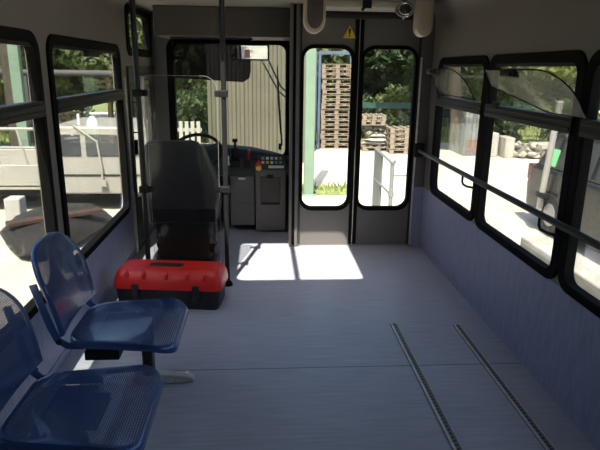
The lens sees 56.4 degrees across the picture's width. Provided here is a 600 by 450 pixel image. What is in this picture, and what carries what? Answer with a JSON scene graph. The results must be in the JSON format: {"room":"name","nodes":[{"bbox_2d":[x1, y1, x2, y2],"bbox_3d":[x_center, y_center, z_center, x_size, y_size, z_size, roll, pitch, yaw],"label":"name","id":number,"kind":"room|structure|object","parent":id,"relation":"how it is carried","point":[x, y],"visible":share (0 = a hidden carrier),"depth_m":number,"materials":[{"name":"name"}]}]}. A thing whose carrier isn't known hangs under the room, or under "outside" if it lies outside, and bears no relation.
{"room":"transit interior","nodes":[
{"label":"transit interior","id":0,"kind":"room"},
{"bbox_2d":[0,0,154,430],"bbox_3d":[-1.169,0.374,1.410,0.050,2.490,8.660,0,16,-4],"label":"wall","id":1,"kind":"structure","parent":0,"point":[83,19],"depth_m":3.06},
{"bbox_2d":[0,25,62,351],"bbox_3d":[-1.193,-0.110,2.100,0.071,1.250,1.380,0,16,-4],"label":"window","id":2,"kind":"structure","parent":1,"relation":"in","point":[35,109],"depth_m":2.61,"materials":[{"name":"black rubber"}]},
{"bbox_2d":[7,249,135,435],"bbox_3d":[-1.113,1.223,1.048,0.006,0.050,7.500,0,16,-4],"label":"baseboard","id":3,"kind":"structure","parent":1,"relation":"attached to","point":[66,352],"depth_m":2.98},
{"bbox_2d":[46,34,130,267],"bbox_3d":[-1.292,-0.521,3.565,0.071,1.250,1.450,0,16,-4],"label":"window","id":4,"kind":"structure","parent":1,"relation":"in","point":[90,48],"depth_m":3.37,"materials":[{"name":"black rubber"}]},
{"bbox_2d":[92,0,128,11],"bbox_3d":[-1.044,-0.635,0.584,0.100,0.100,7.600,0,16,-4],"label":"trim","id":5,"kind":"structure","parent":1,"relation":"attached to","point":[118,5],"depth_m":3.98,"materials":[{"name":"grey plastic"}]},
{"bbox_2d":[124,77,138,253],"bbox_3d":[-1.340,-0.444,4.458,0.022,1.420,0.030,0,16,-4],"label":"trim","id":6,"kind":"structure","parent":1,"relation":"attached to","point":[133,193],"depth_m":4.48,"materials":[{"name":"metal"}]},
{"bbox_2d":[124,3,151,57],"bbox_3d":[-1.397,-1.642,4.784,0.066,0.390,0.980,0,16,-4],"label":"window","id":7,"kind":"structure","parent":1,"relation":"in","point":[144,16],"depth_m":4.95,"materials":[{"name":"black rubber"}]},
{"bbox_2d":[126,66,156,250],"bbox_3d":[-1.381,-0.647,5.035,0.018,1.500,1.055,0,16,-4],"label":"trim","id":8,"kind":"structure","parent":1,"relation":"attached to","point":[129,69],"depth_m":4.61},
{"bbox_2d":[130,71,153,240],"bbox_3d":[-1.384,-0.643,5.039,0.103,1.430,0.970,0,16,-4],"label":"door","id":9,"kind":"structure","parent":1,"relation":"in","point":[147,79],"depth_m":4.99,"materials":[{"name":"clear glass"}]},
{"bbox_2d":[149,12,289,216],"bbox_3d":[-0.735,-0.803,5.642,1.390,2.490,0.050,0,16,-4],"label":"wall","id":10,"kind":"structure","parent":0,"point":[159,63],"depth_m":5.44,"materials":[{"name":"grey plastic"}]},
{"bbox_2d":[166,39,289,156],"bbox_3d":[-0.687,-1.212,5.522,1.194,1.205,0.075,0,16,-4],"label":"window","id":11,"kind":"structure","parent":10,"relation":"in","point":[171,81],"depth_m":5.45,"materials":[{"name":"black rubber"}]},
{"bbox_2d":[277,66,282,149],"bbox_3d":[-0.202,-1.167,5.617,0.065,0.820,0.049,0,16,-4],"label":"windscreen wiper","id":12,"kind":"object","parent":11,"relation":"attached to","point":[278,94],"visible":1,"depth_m":5.63,"materials":[{"name":"black metal"}]},
{"bbox_2d":[74,97,371,111],"bbox_3d":[1.044,-13.836,58.638,130.000,0.320,60.000,0,16,-4],"label":"meadow","id":13,"kind":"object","parent":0,"point":[103,107],"depth_m":31.69,"materials":[{"name":"green plant"}]},
{"bbox_2d":[128,0,434,11],"bbox_3d":[0.095,-0.860,1.150,2.570,0.060,8.780,0,16,-4],"label":"ceiling","id":14,"kind":"structure","parent":0,"point":[147,5],"depth_m":4.44,"materials":[{"name":"white plastic"}]},
{"bbox_2d":[152,5,289,40],"bbox_3d":[-0.649,-1.787,4.987,1.184,0.236,0.646,0,16,-4],"label":"header panel","id":15,"kind":"object","parent":14,"relation":"attached to","point":[257,23],"visible":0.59,"depth_m":4.68,"materials":[{"name":"grey plastic"}]},
{"bbox_2d":[170,37,252,81],"bbox_3d":[-0.779,-1.466,4.972,0.720,0.376,0.018,0,16,-4],"label":"sun visor","id":16,"kind":"object","parent":15,"relation":"hanging from","point":[192,57],"visible":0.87,"depth_m":4.96,"materials":[{"name":"black plastic"}]},
{"bbox_2d":[230,38,268,60],"bbox_3d":[-0.433,-1.531,4.869,0.340,0.195,0.076,2,16,5],"label":"mirror","id":17,"kind":"object","parent":15,"relation":"attached to","point":[252,52],"visible":1,"depth_m":4.85,"materials":[{"name":"black mirror"}]},
{"bbox_2d":[232,45,267,58],"bbox_3d":[-0.436,-1.498,4.857,0.320,0.116,0.018,2,16,5],"label":"mirror glass","id":18,"kind":"object","parent":17,"relation":"attached to","point":[238,51],"depth_m":4.85,"materials":[{"name":"white"}]},
{"bbox_2d":[303,0,325,33],"bbox_3d":[0.103,-1.504,4.026,0.155,0.242,0.127,0,16,-4],"label":"bracket","id":19,"kind":"object","parent":14,"relation":"attached to","point":[314,11],"visible":1,"depth_m":3.97,"materials":[{"name":"beige plastic"}]},
{"bbox_2d":[326,0,399,11],"bbox_3d":[0.447,-1.659,4.243,0.630,0.054,0.270,0,16,-4],"label":"housing","id":20,"kind":"object","parent":14,"relation":"attached to","point":[331,5],"visible":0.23,"depth_m":4.12,"materials":[{"name":"beige"}]},
{"bbox_2d":[395,0,413,19],"bbox_3d":[0.759,-1.564,4.078,0.145,0.135,0.080,0,16,-4],"label":"ceiling lamp","id":21,"kind":"object","parent":14,"relation":"attached to","point":[403,9],"visible":1,"depth_m":4.05,"materials":[{"name":"silver metal"}]},
{"bbox_2d":[413,0,434,36],"bbox_3d":[0.899,-1.502,4.080,0.120,0.252,0.127,0,16,-4],"label":"bracket","id":22,"kind":"object","parent":14,"relation":"attached to","point":[423,9],"visible":1,"depth_m":4.03,"materials":[{"name":"beige plastic"}]},
{"bbox_2d":[0,112,599,328],"bbox_3d":[4.793,1.663,3.393,130.000,0.300,55.000,0,16,-4],"label":"ground","id":23,"kind":"structure","parent":0,"point":[508,175],"depth_m":10.63,"materials":[{"name":"white concrete"}]},
{"bbox_2d":[4,195,26,220],"bbox_3d":[-4.166,-0.196,8.223,0.220,0.440,0.250,0,16,-4],"label":"concrete block","id":24,"kind":"object","parent":23,"relation":"on","point":[14,205],"visible":0.56,"depth_m":8.10,"materials":[{"name":"white concrete"}]},
{"bbox_2d":[0,117,73,144],"bbox_3d":[-15.009,-3.418,19.361,20.683,0.360,7.213,0,16,-4],"label":"grass","id":25,"kind":"structure","parent":23,"relation":"on","point":[4,134],"depth_m":17.82,"materials":[{"name":"green plant"}]},
{"bbox_2d":[0,46,74,126],"bbox_3d":[-11.279,-6.456,19.520,6.192,6.235,6.150,2,16,5],"label":"tree","id":26,"kind":"object","parent":25,"relation":"on","point":[2,93],"visible":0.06,"depth_m":20.54,"materials":[{"name":"green plant"}]},
{"bbox_2d":[0,69,112,142],"bbox_3d":[-7.088,-3.490,16.650,6.100,2.170,0.180,0,16,-4],"label":"bridge","id":27,"kind":"object","parent":25,"relation":"on","point":[88,73],"visible":0.3,"depth_m":16.38,"materials":[{"name":"grey metal"}]},
{"bbox_2d":[24,16,142,117],"bbox_3d":[-7.569,-6.788,21.582,7.526,5.864,6.419,2,16,6],"label":"tree","id":28,"kind":"object","parent":25,"relation":"on","point":[74,60],"visible":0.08,"depth_m":19.65,"materials":[{"name":"green plant"}]},
{"bbox_2d":[0,203,112,255],"bbox_3d":[-3.316,-0.018,7.784,1.343,0.464,2.500,0,16,-4],"label":"pile","id":29,"kind":"object","parent":23,"relation":"on","point":[20,233],"visible":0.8,"depth_m":7.24,"materials":[{"name":"grey stone"}]},
{"bbox_2d":[0,114,147,195],"bbox_3d":[-5.027,-1.170,9.624,7.359,1.540,1.888,0,16,-4],"label":"flatbed truck","id":30,"kind":"object","parent":23,"relation":"on","point":[89,145],"visible":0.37,"depth_m":8.91,"materials":[{"name":"white metal"}]},
{"bbox_2d":[56,69,95,120],"bbox_3d":[-10.070,-5.902,24.250,3.704,3.098,3.669,-6,17,-23],"label":"bush","id":31,"kind":"object","parent":23,"relation":"on","point":[79,88],"visible":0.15,"depth_m":23.87,"materials":[{"name":"green plant"}]},
{"bbox_2d":[128,14,207,127],"bbox_3d":[-4.494,-6.384,20.258,3.723,6.675,4.233,-9,18,-32],"label":"tree","id":32,"kind":"object","parent":23,"relation":"on","point":[181,83],"visible":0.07,"depth_m":19.41,"materials":[{"name":"green plant"}]},
{"bbox_2d":[177,121,201,143],"bbox_3d":[-2.746,-1.776,12.669,1.060,1.130,0.060,0,16,-4],"label":"picket fence","id":33,"kind":"object","parent":23,"relation":"on","point":[180,129],"visible":0.22,"depth_m":12.56,"materials":[{"name":"white wood"}]},
{"bbox_2d":[176,87,208,142],"bbox_3d":[-3.574,-3.440,17.730,2.201,1.859,2.223,0,16,-2],"label":"bush","id":34,"kind":"object","parent":23,"relation":"on","point":[192,110],"visible":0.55,"depth_m":17.14,"materials":[{"name":"green plant"}]},
{"bbox_2d":[207,45,304,162],"bbox_3d":[-1.275,-4.341,15.843,2.500,4.400,5.250,0,16,-4],"label":"metal hall","id":35,"kind":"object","parent":23,"relation":"on","point":[252,104],"visible":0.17,"depth_m":13.71,"materials":[{"name":"beige metal"}]},
{"bbox_2d":[302,48,316,195],"bbox_3d":[0.181,-2.498,10.063,0.320,4.000,0.300,0,16,-4],"label":"steel post","id":36,"kind":"object","parent":23,"relation":"on","point":[310,56],"visible":0.66,"depth_m":10.15,"materials":[{"name":"green metal"}]},
{"bbox_2d":[302,178,346,194],"bbox_3d":[0.387,-0.769,10.876,1.251,0.239,0.818,0,16,-4],"label":"grass","id":37,"kind":"structure","parent":23,"relation":"on","point":[322,189],"depth_m":10.81,"materials":[{"name":"green plant"}]},
{"bbox_2d":[315,51,350,149],"bbox_3d":[1.041,-3.731,16.770,1.130,2.790,1.170,0,16,-4],"label":"rack","id":38,"kind":"object","parent":23,"relation":"on","point":[319,52],"visible":0.48,"depth_m":16.29,"materials":[{"name":"blue metal"}]},
{"bbox_2d":[319,142,347,148],"bbox_3d":[1.058,-2.460,17.137,0.950,0.144,0.800,0,16,-4],"label":"pallet","id":39,"kind":"object","parent":23,"relation":"on","point":[322,146],"visible":0.55,"depth_m":16.79,"materials":[{"name":"brown wood"}]},
{"bbox_2d":[319,136,347,143],"bbox_3d":[1.073,-2.600,17.099,0.950,0.144,0.800,-1,16,-5],"label":"pallet","id":40,"kind":"object","parent":39,"relation":"on","point":[323,141],"visible":0.49,"depth_m":16.72,"materials":[{"name":"brown wood"}]},
{"bbox_2d":[319,131,348,138],"bbox_3d":[1.039,-2.736,17.047,0.950,0.144,0.800,-1,16,-5],"label":"pallet","id":41,"kind":"object","parent":40,"relation":"on","point":[321,136],"visible":0.56,"depth_m":16.67,"materials":[{"name":"brown wood"}]},
{"bbox_2d":[320,129,348,133],"bbox_3d":[1.064,-2.881,17.026,0.950,0.144,0.800,0,16,-3],"label":"pallet","id":42,"kind":"object","parent":41,"relation":"on","point":[322,131],"visible":0.54,"depth_m":16.65,"materials":[{"name":"brown wood"}]},
{"bbox_2d":[320,123,348,128],"bbox_3d":[1.061,-3.013,16.962,0.950,0.144,0.800,0,16,-4],"label":"pallet","id":43,"kind":"object","parent":42,"relation":"on","point":[322,126],"visible":0.56,"depth_m":16.60,"materials":[{"name":"brown wood"}]},
{"bbox_2d":[320,119,348,123],"bbox_3d":[1.067,-3.150,16.914,0.950,0.144,0.800,0,16,-3],"label":"pallet","id":44,"kind":"object","parent":43,"relation":"on","point":[322,121],"visible":0.54,"depth_m":16.56,"materials":[{"name":"brown wood"}]},
{"bbox_2d":[320,114,348,118],"bbox_3d":[1.055,-3.300,16.909,0.950,0.144,0.800,0,16,-4],"label":"pallet","id":45,"kind":"object","parent":44,"relation":"on","point":[322,116],"visible":0.54,"depth_m":16.54,"materials":[{"name":"brown wood"}]},
{"bbox_2d":[320,108,348,113],"bbox_3d":[1.053,-3.438,16.865,0.950,0.144,0.800,0,16,-3],"label":"pallet","id":46,"kind":"object","parent":45,"relation":"on","point":[322,111],"visible":0.56,"depth_m":16.49,"materials":[{"name":"brown wood"}]},
{"bbox_2d":[320,103,349,109],"bbox_3d":[1.075,-3.571,16.802,0.950,0.144,0.800,0,16,-3],"label":"pallet","id":47,"kind":"object","parent":46,"relation":"on","point":[322,106],"visible":0.7,"depth_m":16.43,"materials":[{"name":"brown wood"}]},
{"bbox_2d":[320,98,349,103],"bbox_3d":[1.087,-3.711,16.766,0.950,0.144,0.800,0,16,-3],"label":"pallet","id":48,"kind":"object","parent":47,"relation":"on","point":[322,101],"visible":0.58,"depth_m":16.39,"materials":[{"name":"brown wood"}]},
{"bbox_2d":[320,93,349,98],"bbox_3d":[1.091,-3.858,16.753,0.950,0.144,0.800,0,16,-3],"label":"pallet","id":49,"kind":"object","parent":48,"relation":"on","point":[323,96],"visible":0.61,"depth_m":16.38,"materials":[{"name":"brown wood"}]},
{"bbox_2d":[320,89,349,93],"bbox_3d":[1.093,-3.994,16.701,0.950,0.144,0.800,0,16,-4],"label":"pallet","id":50,"kind":"object","parent":49,"relation":"on","point":[323,91],"visible":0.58,"depth_m":16.32,"materials":[{"name":"brown wood"}]},
{"bbox_2d":[317,91,379,136],"bbox_3d":[1.660,-3.918,19.702,2.223,1.859,2.201,8,17,24],"label":"bush","id":51,"kind":"object","parent":23,"relation":"on","point":[367,110],"visible":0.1,"depth_m":19.48,"materials":[{"name":"green plant"}]},
{"bbox_2d":[184,111,546,142],"bbox_3d":[6.630,-4.577,24.258,23.646,0.540,12.033,0,16,-4],"label":"grass","id":52,"kind":"structure","parent":23,"relation":"on","point":[531,134],"depth_m":20.33,"materials":[{"name":"green plant"}]},
{"bbox_2d":[316,48,379,109],"bbox_3d":[0.327,-7.043,21.324,6.634,6.705,6.589,7,17,22],"label":"tree","id":53,"kind":"object","parent":52,"relation":"on","point":[325,58],"visible":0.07,"depth_m":19.17,"materials":[{"name":"green plant"}]},
{"bbox_2d":[340,36,463,97],"bbox_3d":[4.049,-6.570,21.385,6.419,5.864,7.526,10,18,31],"label":"tree","id":54,"kind":"object","parent":52,"relation":"on","point":[393,67],"visible":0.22,"depth_m":20.33,"materials":[{"name":"green plant"}]},
{"bbox_2d":[398,67,532,124],"bbox_3d":[6.456,-7.497,23.856,6.369,6.383,6.413,15,21,42],"label":"tree","id":55,"kind":"object","parent":52,"relation":"on","point":[475,81],"visible":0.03,"depth_m":22.01,"materials":[{"name":"green plant"}]},
{"bbox_2d":[332,101,599,134],"bbox_3d":[6.441,-3.669,19.677,10.900,1.250,0.150,0,16,-4],"label":"fence","id":56,"kind":"object","parent":52,"relation":"on","point":[376,104],"visible":0.13,"depth_m":19.27,"materials":[{"name":"green metal"}]},
{"bbox_2d":[468,66,576,103],"bbox_3d":[9.972,-6.829,24.268,6.720,4.972,5.732,-9,18,-31],"label":"tree","id":57,"kind":"object","parent":52,"relation":"on","point":[527,82],"visible":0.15,"depth_m":23.78,"materials":[{"name":"green plant"}]},
{"bbox_2d":[536,71,575,102],"bbox_3d":[12.652,-7.303,25.480,5.528,5.304,5.491,-5,16,-18],"label":"tree","id":58,"kind":"object","parent":52,"relation":"on","point":[566,81],"visible":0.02,"depth_m":24.98,"materials":[{"name":"green plant"}]},
{"bbox_2d":[361,113,387,151],"bbox_3d":[2.240,-2.745,16.555,0.995,1.039,0.840,0,16,-4],"label":"pallet stack","id":59,"kind":"object","parent":23,"relation":"on","point":[370,120],"visible":0.81,"depth_m":16.32,"materials":[{"name":"brown wood"}]},
{"bbox_2d":[372,148,405,205],"bbox_3d":[1.515,-0.618,8.866,0.567,1.060,1.472,0,16,-4],"label":"railing","id":60,"kind":"object","parent":23,"relation":"on","point":[378,155],"visible":0.71,"depth_m":9.04,"materials":[{"name":"silver metal"}]},
{"bbox_2d":[373,83,411,127],"bbox_3d":[3.815,-4.106,20.236,2.385,2.014,2.408,-2,16,-11],"label":"bush","id":61,"kind":"object","parent":23,"relation":"on","point":[404,96],"visible":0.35,"depth_m":19.81,"materials":[{"name":"green plant"}]},
{"bbox_2d":[384,147,407,153],"bbox_3d":[2.979,-2.183,16.242,0.950,0.144,0.800,0,16,-3],"label":"pallet","id":62,"kind":"object","parent":23,"relation":"on","point":[391,151],"visible":0.52,"depth_m":15.87,"materials":[{"name":"brown wood"}]},
{"bbox_2d":[384,141,407,148],"bbox_3d":[2.980,-2.323,16.203,0.950,0.144,0.800,-1,16,-5],"label":"pallet","id":63,"kind":"object","parent":62,"relation":"on","point":[392,146],"visible":0.52,"depth_m":15.83,"materials":[{"name":"brown wood"}]},
{"bbox_2d":[385,136,408,143],"bbox_3d":[2.986,-2.462,16.165,0.950,0.144,0.800,0,16,-2],"label":"pallet","id":64,"kind":"object","parent":63,"relation":"on","point":[391,141],"visible":0.46,"depth_m":15.79,"materials":[{"name":"brown wood"}]},
{"bbox_2d":[386,131,408,138],"bbox_3d":[2.991,-2.602,16.126,0.950,0.144,0.800,0,16,-2],"label":"pallet","id":65,"kind":"object","parent":64,"relation":"on","point":[391,136],"visible":0.38,"depth_m":15.75,"materials":[{"name":"brown wood"}]},
{"bbox_2d":[384,126,408,133],"bbox_3d":[2.969,-2.742,16.085,0.950,0.144,0.800,0,16,-4],"label":"pallet","id":66,"kind":"object","parent":65,"relation":"on","point":[397,129],"visible":0.68,"depth_m":15.79,"materials":[{"name":"brown wood"}]},
{"bbox_2d":[449,67,461,141],"bbox_3d":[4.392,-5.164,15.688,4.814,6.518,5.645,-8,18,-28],"label":"post","id":67,"kind":"object","parent":23,"relation":"on","point":[454,78],"visible":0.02,"depth_m":15.86,"materials":[{"name":"grey concrete"}]},
{"bbox_2d":[448,110,479,155],"bbox_3d":[4.799,-2.804,16.166,0.650,1.430,1.450,0,16,-4],"label":"storage shed","id":68,"kind":"object","parent":23,"relation":"on","point":[465,144],"visible":0.5,"depth_m":15.63,"materials":[{"name":"white metal"}]},
{"bbox_2d":[491,132,498,156],"bbox_3d":[5.364,-2.303,15.850,0.270,0.650,0.600,0,16,-4],"label":"concrete block","id":69,"kind":"object","parent":23,"relation":"on","point":[495,139],"visible":0.29,"depth_m":15.57,"materials":[{"name":"beige concrete"}]},
{"bbox_2d":[497,135,514,157],"bbox_3d":[5.717,-2.180,15.596,0.260,0.560,0.600,0,16,-4],"label":"concrete block","id":70,"kind":"object","parent":23,"relation":"on","point":[506,144],"visible":0.8,"depth_m":15.35,"materials":[{"name":"beige concrete"}]},
{"bbox_2d":[493,100,533,144],"bbox_3d":[6.683,-3.258,18.083,1.834,1.549,1.852,11,19,33],"label":"bush","id":71,"kind":"object","parent":23,"relation":"on","point":[505,125],"visible":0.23,"depth_m":17.84,"materials":[{"name":"green plant"}]},
{"bbox_2d":[499,66,572,103],"bbox_3d":[10.640,-6.188,26.311,3.704,3.098,3.669,0,16,-2],"label":"bush","id":72,"kind":"object","parent":23,"relation":"on","point":[549,97],"visible":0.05,"depth_m":25.16,"materials":[{"name":"green plant"}]},
{"bbox_2d":[520,236,599,299],"bbox_3d":[2.312,0.764,4.472,0.280,0.785,2.080,0,16,-4],"label":"concrete beam","id":73,"kind":"structure","parent":23,"relation":"on","point":[586,272],"depth_m":4.63,"materials":[{"name":"beige concrete"}]},
{"bbox_2d":[526,101,599,240],"bbox_3d":[4.483,-0.394,6.597,1.911,1.929,4.496,0,16,-4],"label":"parked car","id":74,"kind":"object","parent":23,"relation":"on","point":[544,182],"visible":0.67,"depth_m":7.87,"materials":[{"name":"black paint"}]},
{"bbox_2d":[527,163,537,178],"bbox_3d":[3.638,-0.827,8.640,0.184,0.240,0.175,0,16,-4],"label":"tail light","id":75,"kind":"object","parent":74,"relation":"attached to","point":[531,168],"depth_m":8.62,"materials":[{"name":"red plastic"}]},
{"bbox_2d":[532,97,599,141],"bbox_3d":[8.436,-3.271,17.973,2.018,1.704,2.038,-2,16,-10],"label":"bush","id":76,"kind":"object","parent":23,"relation":"on","point":[550,108],"visible":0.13,"depth_m":17.82,"materials":[{"name":"green plant"}]},
{"bbox_2d":[551,77,599,118],"bbox_3d":[13.319,-6.007,25.797,3.704,3.098,3.669,9,18,27],"label":"bush","id":77,"kind":"object","parent":23,"relation":"on","point":[566,93],"visible":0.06,"depth_m":25.10,"materials":[{"name":"green plant"}]},
{"bbox_2d":[15,217,596,449],"bbox_3d":[0.067,1.143,1.709,2.450,0.120,8.660,0,16,-4],"label":"floor","id":78,"kind":"structure","parent":0,"point":[303,351],"depth_m":2.95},
{"bbox_2d":[0,288,163,449],"bbox_3d":[-0.770,0.611,1.850,0.593,0.806,0.514,0,16,-4],"label":"passenger seat","id":79,"kind":"object","parent":78,"relation":"on","point":[62,423],"visible":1,"depth_m":1.85,"materials":[{"name":"blue plastic"}]},
{"bbox_2d":[29,232,193,384],"bbox_3d":[-0.802,0.438,2.468,0.590,0.806,0.511,0,16,-4],"label":"passenger seat","id":80,"kind":"object","parent":78,"relation":"on","point":[109,341],"visible":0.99,"depth_m":2.39,"materials":[{"name":"blue plastic"}]},
{"bbox_2d":[129,0,152,258],"bbox_3d":[-1.038,-0.525,3.706,0.094,1.988,0.068,0,16,-4],"label":"pole","id":81,"kind":"object","parent":78,"relation":"on","point":[144,189],"visible":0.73,"depth_m":3.66,"materials":[{"name":"black metal"}]},
{"bbox_2d":[114,259,227,309],"bbox_3d":[-0.841,0.381,3.683,0.700,0.262,0.318,2,16,3],"label":"toolbox","id":82,"kind":"object","parent":78,"relation":"on","point":[200,285],"visible":0.95,"depth_m":3.56,"materials":[{"name":"red plastic"}]},
{"bbox_2d":[144,140,221,261],"bbox_3d":[-0.867,-0.179,4.314,0.535,0.999,0.600,0,16,-4],"label":"seat","id":83,"kind":"object","parent":78,"relation":"on","point":[185,208],"visible":0.91,"depth_m":4.05,"materials":[{"name":"plastic"}]},
{"bbox_2d":[216,195,221,218],"bbox_3d":[-0.863,-0.155,4.368,0.480,0.125,0.510,0,16,-4],"label":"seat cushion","id":84,"kind":"object","parent":83,"relation":"on","point":[218,204],"depth_m":4.21,"materials":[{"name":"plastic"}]},
{"bbox_2d":[214,0,232,286],"bbox_3d":[-0.515,-0.527,3.741,0.094,1.988,0.068,0,16,-4],"label":"pole","id":85,"kind":"object","parent":78,"relation":"on","point":[223,93],"visible":0.91,"depth_m":3.71,"materials":[{"name":"metal"}]},
{"bbox_2d":[144,75,220,256],"bbox_3d":[-0.779,-0.343,3.780,0.463,1.288,0.008,0,16,-4],"label":"screen","id":86,"kind":"object","parent":85,"relation":"attached to","point":[162,75],"visible":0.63,"depth_m":3.72,"materials":[{"name":"grey"}]},
{"bbox_2d":[204,139,288,230],"bbox_3d":[-0.659,-0.413,5.373,1.122,0.887,0.627,0,16,-4],"label":"dashboard","id":87,"kind":"object","parent":78,"relation":"on","point":[249,167],"visible":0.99,"depth_m":5.20,"materials":[{"name":"black plastic"}]},
{"bbox_2d":[179,133,221,165],"bbox_3d":[-0.886,-0.573,4.837,0.405,0.404,0.389,12,19,34],"label":"steering wheel","id":88,"kind":"object","parent":87,"relation":"attached to","point":[218,143],"visible":0.41,"depth_m":4.89,"materials":[{"name":"black plastic"}]},
{"bbox_2d":[215,155,288,175],"bbox_3d":[-0.661,-0.575,5.388,1.122,0.120,0.510,0,16,-4],"label":"control panel","id":89,"kind":"object","parent":87,"relation":"attached to","point":[241,171],"depth_m":5.15,"materials":[{"name":"black plastic"}]},
{"bbox_2d":[255,155,285,230],"bbox_3d":[-0.288,-0.355,5.428,0.280,0.715,0.601,0,16,-4],"label":"control panel","id":90,"kind":"object","parent":87,"relation":"attached to","point":[270,170],"depth_m":5.19,"materials":[{"name":"grey plastic"}]},
{"bbox_2d":[291,4,296,244],"bbox_3d":[-0.050,-0.771,4.617,0.024,1.960,0.006,0,16,-4],"label":"trim","id":91,"kind":"structure","parent":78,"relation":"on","point":[295,5],"depth_m":4.59,"materials":[{"name":"black rubber"}]},
{"bbox_2d":[390,323,463,449],"bbox_3d":[0.712,1.181,1.363,0.042,0.011,4.290,0,16,-4],"label":"floor track","id":92,"kind":"object","parent":78,"relation":"on","point":[439,413],"visible":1,"depth_m":2.68,"materials":[{"name":"metal"}]},
{"bbox_2d":[453,324,556,449],"bbox_3d":[1.095,1.183,1.374,0.042,0.011,4.260,0,16,-4],"label":"floor track","id":93,"kind":"object","parent":78,"relation":"on","point":[535,429],"visible":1,"depth_m":2.70,"materials":[{"name":"metal"}]},
{"bbox_2d":[297,243,407,245],"bbox_3d":[0.463,0.176,4.983,0.985,0.032,0.060,0,16,-4],"label":"trim","id":94,"kind":"structure","parent":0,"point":[351,243],"depth_m":4.94,"materials":[{"name":"metal"}]},
{"bbox_2d":[420,0,599,438],"bbox_3d":[1.335,0.486,1.132,0.050,2.490,7.740,0,16,-4],"label":"wall","id":95,"kind":"structure","parent":0,"point":[560,337],"depth_m":2.98,"materials":[{"name":"blue fabric"}]},
{"bbox_2d":[300,3,413,19],"bbox_3d":[0.491,-1.688,4.441,0.985,0.105,0.100,0,16,-4],"label":"trim","id":96,"kind":"structure","parent":95,"relation":"attached to","point":[329,14],"depth_m":4.41,"materials":[{"name":"black plastic"}]},
{"bbox_2d":[408,57,422,243],"bbox_3d":[0.971,-0.590,4.726,0.014,1.580,0.017,0,16,-4],"label":"door frame","id":97,"kind":"structure","parent":95,"relation":"attached to","point":[421,60],"depth_m":4.69,"materials":[{"name":"metal"}]},
{"bbox_2d":[409,187,423,246],"bbox_3d":[1.010,-0.068,4.875,0.094,0.535,0.006,0,16,-4],"label":"trim","id":98,"kind":"structure","parent":95,"relation":"attached to","point":[418,191],"depth_m":4.87,"materials":[{"name":"blue fabric"}]},
{"bbox_2d":[408,14,435,245],"bbox_3d":[1.017,-0.783,4.731,0.095,1.990,0.100,0,16,-4],"label":"trim","id":99,"kind":"structure","parent":95,"relation":"attached to","point":[427,47],"depth_m":4.61,"materials":[{"name":"grey plastic"}]},
{"bbox_2d":[429,55,489,220],"bbox_3d":[1.117,-0.649,3.997,0.066,1.060,1.005,0,16,-4],"label":"window","id":100,"kind":"structure","parent":95,"relation":"in","point":[470,106],"depth_m":3.98,"materials":[{"name":"black rubber"}]},
{"bbox_2d":[426,68,474,99],"bbox_3d":[1.044,-0.980,3.916,0.131,0.228,0.843,0,16,-4],"label":"wind deflector","id":101,"kind":"object","parent":100,"relation":"attached to","point":[429,71],"visible":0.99,"depth_m":4.11,"materials":[{"name":"clear plastic"}]},
{"bbox_2d":[434,0,517,21],"bbox_3d":[1.268,-0.648,0.784,0.120,0.120,7.690,0,16,-4],"label":"trim","id":102,"kind":"structure","parent":95,"relation":"attached to","point":[443,9],"depth_m":3.87,"materials":[{"name":"grey plastic"}]},
{"bbox_2d":[413,50,599,278],"bbox_3d":[1.215,-0.077,1.952,0.148,1.060,5.634,0,16,-4],"label":"window","id":103,"kind":"structure","parent":95,"relation":"in","point":[578,58],"depth_m":2.85,"materials":[{"name":"black rubber"}]},
{"bbox_2d":[485,69,587,119],"bbox_3d":[1.121,-0.659,2.779,0.131,0.223,1.010,0,16,-4],"label":"wind deflector","id":104,"kind":"object","parent":103,"relation":"attached to","point":[503,72],"visible":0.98,"depth_m":2.79,"materials":[{"name":"clear plastic"}]},
{"bbox_2d":[419,241,599,449],"bbox_3d":[1.301,1.195,1.271,0.006,0.050,7.630,0,16,-4],"label":"baseboard","id":105,"kind":"structure","parent":95,"relation":"attached to","point":[592,437],"depth_m":2.94,"materials":[{"name":"grey plastic"}]},
{"bbox_2d":[557,49,599,317],"bbox_3d":[1.254,-0.082,1.972,0.066,1.060,1.080,0,16,-4],"label":"window","id":106,"kind":"structure","parent":95,"relation":"in","point":[588,131],"depth_m":2.43,"materials":[{"name":"black rubber"}]},
{"bbox_3d":[-17.958,-1.703,13.707,26.000,0.020,4.400,0,16,-4],"label":"road","id":107,"kind":"object","parent":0,"visible":0},
{"bbox_2d":[0,44,18,145],"bbox_3d":[-7.014,-3.947,13.405,0.220,4.800,0.200,0,16,-4],"label":"column","id":108,"kind":"structure","parent":107,"relation":"on","point":[3,47],"depth_m":13.45,"materials":[{"name":"grey concrete"}]},
{"bbox_2d":[7,44,30,145],"bbox_3d":[-6.685,-3.868,13.137,0.240,4.800,0.160,0,16,-4],"label":"column","id":109,"kind":"structure","parent":107,"relation":"on","point":[14,53],"depth_m":13.21,"materials":[{"name":"green paint"}]},
{"bbox_3d":[-0.040,-0.675,5.220,0.050,2.490,0.920,0,16,-4],"label":"wall","id":110,"kind":"structure","parent":0,"visible":0},
{"bbox_2d":[288,3,299,246],"bbox_3d":[-0.051,-0.780,4.664,0.075,1.990,0.090,0,16,-4],"label":"trim","id":111,"kind":"structure","parent":110,"relation":"attached to","point":[291,4],"depth_m":4.61,"materials":[{"name":"grey metal"}]},
{"bbox_2d":[297,17,359,243],"bbox_3d":[0.225,-0.742,4.686,0.474,1.886,0.064,0,16,-4],"label":"door","id":112,"kind":"structure","parent":110,"relation":"in","point":[315,224],"depth_m":4.69,"materials":[{"name":"grey metal"}]},
{"bbox_2d":[351,19,421,243],"bbox_3d":[0.718,-0.745,4.719,0.499,1.886,0.064,0,16,-4],"label":"door","id":113,"kind":"structure","parent":110,"relation":"in","point":[370,224],"depth_m":4.72,"materials":[{"name":"grey metal"}]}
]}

